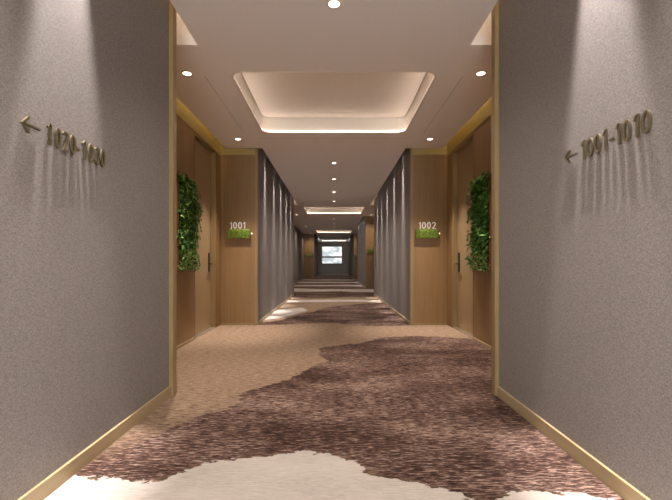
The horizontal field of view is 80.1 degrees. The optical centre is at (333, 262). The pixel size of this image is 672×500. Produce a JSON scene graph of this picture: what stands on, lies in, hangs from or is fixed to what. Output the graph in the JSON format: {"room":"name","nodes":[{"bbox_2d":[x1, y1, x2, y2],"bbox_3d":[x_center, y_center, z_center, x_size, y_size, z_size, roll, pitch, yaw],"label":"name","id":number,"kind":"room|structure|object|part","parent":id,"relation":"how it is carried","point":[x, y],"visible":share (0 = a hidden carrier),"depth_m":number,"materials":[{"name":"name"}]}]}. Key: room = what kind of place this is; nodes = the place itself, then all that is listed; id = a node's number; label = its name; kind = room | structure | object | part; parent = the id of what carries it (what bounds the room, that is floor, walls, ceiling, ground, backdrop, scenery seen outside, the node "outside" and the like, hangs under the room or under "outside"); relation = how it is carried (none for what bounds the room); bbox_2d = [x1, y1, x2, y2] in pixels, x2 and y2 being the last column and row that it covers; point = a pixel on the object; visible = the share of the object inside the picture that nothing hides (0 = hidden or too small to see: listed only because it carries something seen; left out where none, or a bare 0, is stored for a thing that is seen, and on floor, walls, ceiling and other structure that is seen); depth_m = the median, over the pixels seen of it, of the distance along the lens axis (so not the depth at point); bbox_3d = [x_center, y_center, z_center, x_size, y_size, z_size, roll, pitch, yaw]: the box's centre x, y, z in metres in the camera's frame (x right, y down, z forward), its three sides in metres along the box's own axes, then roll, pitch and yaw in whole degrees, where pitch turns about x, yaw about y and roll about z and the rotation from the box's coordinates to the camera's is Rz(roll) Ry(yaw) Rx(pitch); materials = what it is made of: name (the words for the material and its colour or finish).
{"room":"hotel corridor","nodes":[
{"label":"hotel corridor","id":0,"kind":"room"},
{"bbox_2d":[0,0,168,499],"bbox_3d":[-1.190,-0.555,-0.199,0.100,2.950,6.003,0,0,0],"label":"wall","id":1,"kind":"structure","parent":0,"point":[84,244],"depth_m":1.76,"materials":[{"name":"grey paint"}]},
{"bbox_2d":[20,116,104,166],"bbox_3d":[-1.135,-0.513,1.712,0.016,0.087,0.529,0,0,0],"label":"direction sign","id":2,"kind":"object","parent":1,"relation":"attached to","point":[57,133],"visible":1,"depth_m":1.72,"materials":[{"name":"brown metal"}]},
{"bbox_2d":[17,386,170,499],"bbox_3d":[-1.133,0.885,-0.217,0.014,0.070,5.965,0,0,0],"label":"baseboard","id":3,"kind":"structure","parent":1,"relation":"attached to","point":[46,487],"depth_m":1.85,"materials":[{"name":"brown wood"}]},
{"bbox_2d":[169,0,176,395],"bbox_3d":[-1.176,-0.554,2.796,0.128,2.948,0.062,0,0,0],"label":"trim","id":4,"kind":"structure","parent":1,"relation":"attached to","point":[172,11],"depth_m":2.77,"materials":[{"name":"brown wood"}]},
{"bbox_2d":[177,115,220,345],"bbox_3d":[-1.780,-0.555,4.428,0.200,2.950,3.225,0,0,0],"label":"wall","id":5,"kind":"structure","parent":0,"point":[185,134],"depth_m":4.65,"materials":[{"name":"brown wood"}]},
{"bbox_2d":[177,337,194,348],"bbox_3d":[-1.673,0.905,3.820,0.014,0.030,1.970,0,0,0],"label":"baseboard","id":6,"kind":"structure","parent":5,"relation":"attached to","point":[192,339],"depth_m":4.49,"materials":[{"name":"brown wood"}]},
{"bbox_2d":[177,172,202,272],"bbox_3d":[-1.615,-0.439,4.468,0.131,1.078,0.631,0,0,0],"label":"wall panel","id":7,"kind":"object","parent":5,"relation":"attached to","point":[187,210],"visible":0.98,"depth_m":4.40,"materials":[{"name":"green plant"}]},
{"bbox_2d":[177,98,220,155],"bbox_3d":[-1.678,-1.806,4.380,0.008,0.443,3.109,0,0,0],"label":"trim","id":8,"kind":"structure","parent":5,"relation":"attached to","point":[183,112],"depth_m":4.91,"materials":[{"name":"gold metal"}]},
{"bbox_2d":[195,133,215,338],"bbox_3d":[-1.782,-0.330,5.265,0.196,2.500,0.850,0,0,0],"label":"door","id":9,"kind":"structure","parent":5,"relation":"in","point":[205,156],"depth_m":5.45,"materials":[{"name":"brown wood"}]},
{"bbox_3d":[-1.744,-0.010,5.590,0.012,0.260,0.060,0,0,0],"label":"lock plate","id":10,"kind":"part","parent":9,"relation":"part of","materials":[{"name":"brown metal"}]},
{"bbox_2d":[177,51,248,147],"bbox_3d":[-1.415,-1.855,4.338,0.350,0.350,3.045,0,0,0],"label":"ceiling","id":11,"kind":"structure","parent":0,"point":[191,92],"depth_m":4.32,"materials":[{"name":"paint"}]},
{"bbox_2d":[181,70,192,75],"bbox_3d":[-1.300,-1.679,3.540,0.100,0.007,0.100,0,0,0],"label":"recessed light","id":12,"kind":"object","parent":11,"relation":"in","point":[185,73],"visible":1,"depth_m":3.54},
{"bbox_2d":[177,13,261,147],"bbox_3d":[-1.145,-1.855,4.470,0.190,0.350,2.780,0,0,0],"label":"ceiling","id":13,"kind":"structure","parent":0,"point":[187,47],"depth_m":3.66,"materials":[{"name":"paint"}]},
{"bbox_2d":[205,76,242,130],"bbox_3d":[-1.160,-1.680,4.375,0.006,0.002,1.550,0,0,0],"label":"trim","id":14,"kind":"structure","parent":13,"relation":"attached to","point":[205,76],"depth_m":4.15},
{"bbox_2d":[221,155,254,324],"bbox_3d":[-1.416,-0.555,5.990,0.528,2.950,0.100,0,0,0],"label":"wall","id":15,"kind":"structure","parent":0,"point":[239,169],"depth_m":5.94,"materials":[{"name":"brown wood"}]},
{"bbox_2d":[224,155,224,322],"bbox_3d":[-1.627,-0.550,5.940,0.004,2.940,0.004,0,0,0],"label":"trim","id":16,"kind":"structure","parent":15,"relation":"attached to","point":[224,155],"depth_m":5.94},
{"bbox_2d":[221,323,253,324],"bbox_3d":[-1.435,0.906,5.936,0.489,0.028,0.008,0,0,0],"label":"trim","id":17,"kind":"structure","parent":15,"relation":"attached to","point":[221,323],"depth_m":5.93,"materials":[{"name":"brown wood"}]},
{"bbox_2d":[221,144,254,154],"bbox_3d":[-1.422,-1.817,5.938,0.504,0.423,0.008,0,0,0],"label":"trim","id":18,"kind":"structure","parent":15,"relation":"attached to","point":[224,151],"depth_m":5.93,"materials":[{"name":"gold metal"}]},
{"bbox_2d":[227,222,251,238],"bbox_3d":[-1.399,-0.483,5.913,0.376,0.249,0.054,0,0,0],"label":"number sign","id":19,"kind":"object","parent":15,"relation":"attached to","point":[234,233],"visible":1,"depth_m":5.91,"materials":[{"name":"green plant"}]},
{"bbox_2d":[227,229,250,238],"bbox_3d":[-1.407,-0.429,5.918,0.350,0.141,0.045,0,0,0],"label":"plant","id":20,"kind":"object","parent":19,"relation":"on","point":[231,233],"depth_m":5.91,"materials":[{"name":"green plant"}]},
{"bbox_2d":[258,148,293,320],"bbox_3d":[-1.190,-0.555,8.642,0.100,2.950,5.283,0,0,0],"label":"wall","id":21,"kind":"structure","parent":0,"point":[275,201],"depth_m":7.41,"materials":[{"name":"grey paint"}]},
{"bbox_2d":[255,148,257,324],"bbox_3d":[-1.152,-0.554,5.967,0.036,2.948,0.066,0,0,0],"label":"trim","id":22,"kind":"structure","parent":21,"relation":"attached to","point":[256,149],"depth_m":5.93,"materials":[{"name":"brown wood"}]},
{"bbox_2d":[258,294,293,323],"bbox_3d":[-1.133,0.897,8.637,0.014,0.045,5.275,0,0,0],"label":"baseboard","id":23,"kind":"structure","parent":21,"relation":"attached to","point":[290,297],"depth_m":7.45,"materials":[{"name":"brown wood"}]},
{"bbox_2d":[294,225,302,282],"bbox_3d":[-1.800,-0.555,18.760,0.100,2.950,8.480,0,0,0],"label":"wall","id":24,"kind":"structure","parent":0,"point":[298,235],"depth_m":19.72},
{"bbox_2d":[294,200,315,233],"bbox_3d":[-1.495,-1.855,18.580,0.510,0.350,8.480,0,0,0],"label":"ceiling","id":25,"kind":"structure","parent":0,"point":[298,222],"depth_m":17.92,"materials":[{"name":"paint"}]},
{"bbox_2d":[303,234,313,278],"bbox_3d":[-1.466,-0.555,22.950,0.628,2.950,0.100,0,0,0],"label":"wall","id":26,"kind":"structure","parent":0,"point":[308,239],"depth_m":22.90,"materials":[{"name":"brown wood"}]},
{"bbox_2d":[314,234,317,277],"bbox_3d":[-1.190,-0.555,25.602,0.100,2.950,5.283,0,0,0],"label":"wall","id":27,"kind":"structure","parent":0,"point":[315,235],"depth_m":24.65,"materials":[{"name":"grey paint"}]},
{"bbox_2d":[44,275,623,499],"bbox_3d":[0.000,0.920,14.140,3.900,0.001,34.680,0,0,0],"label":"floor","id":28,"kind":"structure","parent":0,"point":[333,395],"depth_m":2.26,"materials":[{"name":"carpet"}]},
{"bbox_2d":[170,0,497,241],"bbox_3d":[0.000,-1.855,14.050,2.100,0.350,34.500,0,0,0],"label":"ceiling","id":29,"kind":"structure","parent":0,"point":[229,49],"depth_m":3.21,"materials":[{"name":"paint"}]},
{"bbox_2d":[231,71,436,133],"bbox_3d":[0.000,-1.853,4.345,1.864,0.353,1.690,0,0,0],"label":"trim","id":30,"kind":"structure","parent":29,"relation":"attached to","point":[275,125],"depth_m":5.18,"materials":[{"name":"white paint"}]},
{"bbox_2d":[242,72,425,131],"bbox_3d":[0.000,-1.802,4.345,1.851,0.216,1.677,0,0,0],"label":"ceiling","id":31,"kind":"structure","parent":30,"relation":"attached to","point":[275,94],"depth_m":4.41,"materials":[{"name":"paint"}]},
{"bbox_2d":[303,207,364,213],"bbox_3d":[0.000,-1.853,12.825,1.864,0.353,1.690,0,0,0],"label":"trim","id":32,"kind":"structure","parent":29,"relation":"attached to","point":[307,210],"depth_m":13.66,"materials":[{"name":"white paint"}]},
{"bbox_2d":[307,207,360,207],"bbox_3d":[0.000,-1.802,12.825,1.851,0.216,1.677,0,0,0],"label":"light","id":33,"kind":"object","parent":32,"relation":"attached to","point":[307,207],"visible":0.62,"depth_m":13.55,"materials":[{"name":"paint"}]},
{"bbox_2d":[326,0,341,8],"bbox_3d":[0.000,-1.679,2.590,0.100,0.007,0.100,0,0,0],"label":"recessed light","id":34,"kind":"object","parent":29,"relation":"in","point":[332,4],"visible":1,"depth_m":2.59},
{"bbox_2d":[316,230,351,232],"bbox_3d":[0.000,-1.853,21.305,1.864,0.353,1.690,0,0,0],"label":"trim","id":35,"kind":"structure","parent":29,"relation":"attached to","point":[318,231],"depth_m":22.14,"materials":[{"name":"white paint"}]},
{"bbox_2d":[318,242,349,274],"bbox_3d":[0.000,-0.555,31.455,3.900,2.950,0.150,0,0,0],"label":"wall","id":36,"kind":"structure","parent":0,"point":[344,268],"depth_m":31.38,"materials":[{"name":"grey paint"}]},
{"bbox_2d":[322,246,341,263],"bbox_3d":[-0.155,-0.610,31.395,1.730,1.440,0.150,0,0,0],"label":"window","id":37,"kind":"structure","parent":36,"relation":"in","point":[330,254],"depth_m":31.43,"materials":[{"name":"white glass"}]},
{"bbox_2d":[350,234,353,277],"bbox_3d":[1.190,-0.555,25.602,0.100,2.950,5.283,0,0,0],"label":"wall","id":38,"kind":"structure","parent":0,"point":[352,235],"depth_m":24.65,"materials":[{"name":"grey paint"}]},
{"bbox_2d":[354,234,356,278],"bbox_3d":[1.416,-0.555,22.950,0.528,2.950,0.100,0,0,0],"label":"wall","id":39,"kind":"structure","parent":0,"point":[355,235],"depth_m":22.90,"materials":[{"name":"brown wood"}]},
{"bbox_2d":[357,216,364,285],"bbox_3d":[1.190,-0.555,17.122,0.100,2.950,5.283,0,0,0],"label":"wall","id":40,"kind":"structure","parent":0,"point":[361,226],"depth_m":16.58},
{"bbox_2d":[365,216,365,288],"bbox_3d":[1.152,-0.554,14.447,0.036,2.948,0.066,0,0,0],"label":"trim","id":41,"kind":"structure","parent":40,"relation":"attached to","point":[365,216],"depth_m":14.41,"materials":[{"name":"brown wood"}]},
{"bbox_2d":[364,200,373,215],"bbox_3d":[1.145,-1.855,12.950,0.190,0.350,2.780,0,0,0],"label":"ceiling","id":42,"kind":"structure","parent":0,"point":[371,207],"depth_m":12.56,"materials":[{"name":"paint"}]},
{"bbox_2d":[366,216,373,288],"bbox_3d":[1.416,-0.555,14.470,0.528,2.950,0.100,0,0,0],"label":"wall","id":43,"kind":"structure","parent":0,"point":[369,219],"depth_m":14.42,"materials":[{"name":"brown wood"}]},
{"bbox_2d":[374,148,409,320],"bbox_3d":[1.190,-0.555,8.642,0.100,2.950,5.283,0,0,0],"label":"wall","id":44,"kind":"structure","parent":0,"point":[392,201],"depth_m":7.54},
{"bbox_2d":[374,294,409,323],"bbox_3d":[1.133,0.897,8.637,0.014,0.045,5.275,0,0,0],"label":"baseboard","id":45,"kind":"structure","parent":44,"relation":"attached to","point":[377,297],"depth_m":7.45,"materials":[{"name":"brown wood"}]},
{"bbox_2d":[410,148,412,324],"bbox_3d":[1.152,-0.554,5.967,0.036,2.948,0.066,0,0,0],"label":"trim","id":46,"kind":"structure","parent":44,"relation":"attached to","point":[411,149],"depth_m":5.93,"materials":[{"name":"brown wood"}]},
{"bbox_2d":[413,155,446,324],"bbox_3d":[1.416,-0.555,5.990,0.528,2.950,0.100,0,0,0],"label":"wall","id":47,"kind":"structure","parent":0,"point":[427,169],"depth_m":5.94,"materials":[{"name":"brown wood"}]},
{"bbox_2d":[415,229,438,238],"bbox_3d":[1.375,-0.429,5.918,0.350,0.141,0.045,0,0,0],"label":"planter","id":48,"kind":"object","parent":47,"relation":"attached to","point":[419,233],"depth_m":5.91,"materials":[{"name":"green plant"}]},
{"bbox_2d":[415,222,439,238],"bbox_3d":[1.383,-0.483,5.913,0.376,0.249,0.054,0,0,0],"label":"number sign","id":49,"kind":"object","parent":47,"relation":"attached to","point":[433,233],"visible":1,"depth_m":5.91,"materials":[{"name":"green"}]},
{"bbox_2d":[413,144,446,154],"bbox_3d":[1.422,-1.817,5.938,0.504,0.423,0.008,0,0,0],"label":"trim","id":50,"kind":"structure","parent":47,"relation":"attached to","point":[416,151],"depth_m":5.93,"materials":[{"name":"gold metal"}]},
{"bbox_2d":[414,323,446,324],"bbox_3d":[1.435,0.906,5.936,0.489,0.028,0.008,0,0,0],"label":"trim","id":51,"kind":"structure","parent":47,"relation":"attached to","point":[414,323],"depth_m":5.93,"materials":[{"name":"brown wood"}]},
{"bbox_2d":[443,155,443,322],"bbox_3d":[1.627,-0.550,5.940,0.004,2.940,0.004,0,0,0],"label":"trim","id":52,"kind":"structure","parent":47,"relation":"attached to","point":[443,155],"depth_m":5.94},
{"bbox_2d":[406,13,490,147],"bbox_3d":[1.145,-1.855,4.470,0.190,0.350,2.780,0,0,0],"label":"ceiling","id":53,"kind":"structure","parent":0,"point":[480,47],"depth_m":3.66,"materials":[{"name":"paint"}]},
{"bbox_2d":[425,76,462,130],"bbox_3d":[1.160,-1.680,4.375,0.006,0.002,1.550,0,0,0],"label":"trim","id":54,"kind":"structure","parent":53,"relation":"attached to","point":[462,76],"depth_m":4.15,"materials":[{"name":"brown"}]},
{"bbox_2d":[419,51,490,147],"bbox_3d":[1.415,-1.855,4.338,0.350,0.350,3.045,0,0,0],"label":"ceiling","id":55,"kind":"structure","parent":0,"point":[476,92],"depth_m":4.32,"materials":[{"name":"paint"}]},
{"bbox_2d":[475,70,486,75],"bbox_3d":[1.300,-1.679,3.540,0.100,0.007,0.100,0,0,0],"label":"recessed light","id":56,"kind":"object","parent":55,"relation":"in","point":[479,73],"visible":1,"depth_m":3.54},
{"bbox_2d":[447,115,490,345],"bbox_3d":[1.780,-0.555,4.428,0.200,2.950,3.225,0,0,0],"label":"wall","id":57,"kind":"structure","parent":0,"point":[482,134],"depth_m":4.65,"materials":[{"name":"brown wood"}]},
{"bbox_2d":[452,133,472,338],"bbox_3d":[1.782,-0.330,5.265,0.196,2.500,0.850,0,0,0],"label":"door","id":58,"kind":"structure","parent":57,"relation":"in","point":[462,156],"depth_m":5.45,"materials":[{"name":"brown wood"}]},
{"bbox_3d":[1.744,-0.010,5.590,0.012,0.260,0.060,0,0,0],"label":"lock plate","id":59,"kind":"part","parent":58,"relation":"part of","materials":[{"name":"brown metal"}]},
{"bbox_2d":[447,98,490,155],"bbox_3d":[1.678,-1.806,4.380,0.008,0.443,3.109,0,0,0],"label":"trim","id":60,"kind":"structure","parent":57,"relation":"attached to","point":[484,112],"depth_m":4.91,"materials":[{"name":"gold metal"}]},
{"bbox_2d":[465,171,490,272],"bbox_3d":[1.617,-0.439,4.463,0.127,1.077,0.642,0,0,0],"label":"plant","id":61,"kind":"object","parent":57,"relation":"attached to","point":[480,213],"visible":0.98,"depth_m":4.42,"materials":[{"name":"green plant"}]},
{"bbox_2d":[473,337,490,348],"bbox_3d":[1.673,0.905,3.820,0.014,0.030,1.970,0,0,0],"label":"baseboard","id":62,"kind":"structure","parent":57,"relation":"attached to","point":[474,339],"depth_m":4.49,"materials":[{"name":"brown wood"}]},
{"bbox_2d":[499,0,671,499],"bbox_3d":[1.190,-0.555,-0.199,0.100,2.950,6.003,0,0,0],"label":"wall","id":63,"kind":"structure","parent":0,"point":[585,245],"depth_m":1.78,"materials":[{"name":"grey paint"}]},
{"bbox_2d":[491,0,498,395],"bbox_3d":[1.176,-0.554,2.796,0.128,2.948,0.062,0,0,0],"label":"trim","id":64,"kind":"structure","parent":63,"relation":"attached to","point":[495,11],"depth_m":2.77,"materials":[{"name":"brown wood"}]},
{"bbox_2d":[497,386,650,499],"bbox_3d":[1.133,0.885,-0.217,0.014,0.070,5.965,0,0,0],"label":"baseboard","id":65,"kind":"structure","parent":63,"relation":"attached to","point":[621,487],"depth_m":1.85,"materials":[{"name":"brown wood"}]},
{"bbox_2d":[564,110,651,162],"bbox_3d":[1.135,-0.513,1.694,0.016,0.087,0.530,0,0,0],"label":"direction sign","id":66,"kind":"object","parent":63,"relation":"attached to","point":[636,119],"visible":1,"depth_m":1.59,"materials":[{"name":"brown metal"}]}
]}

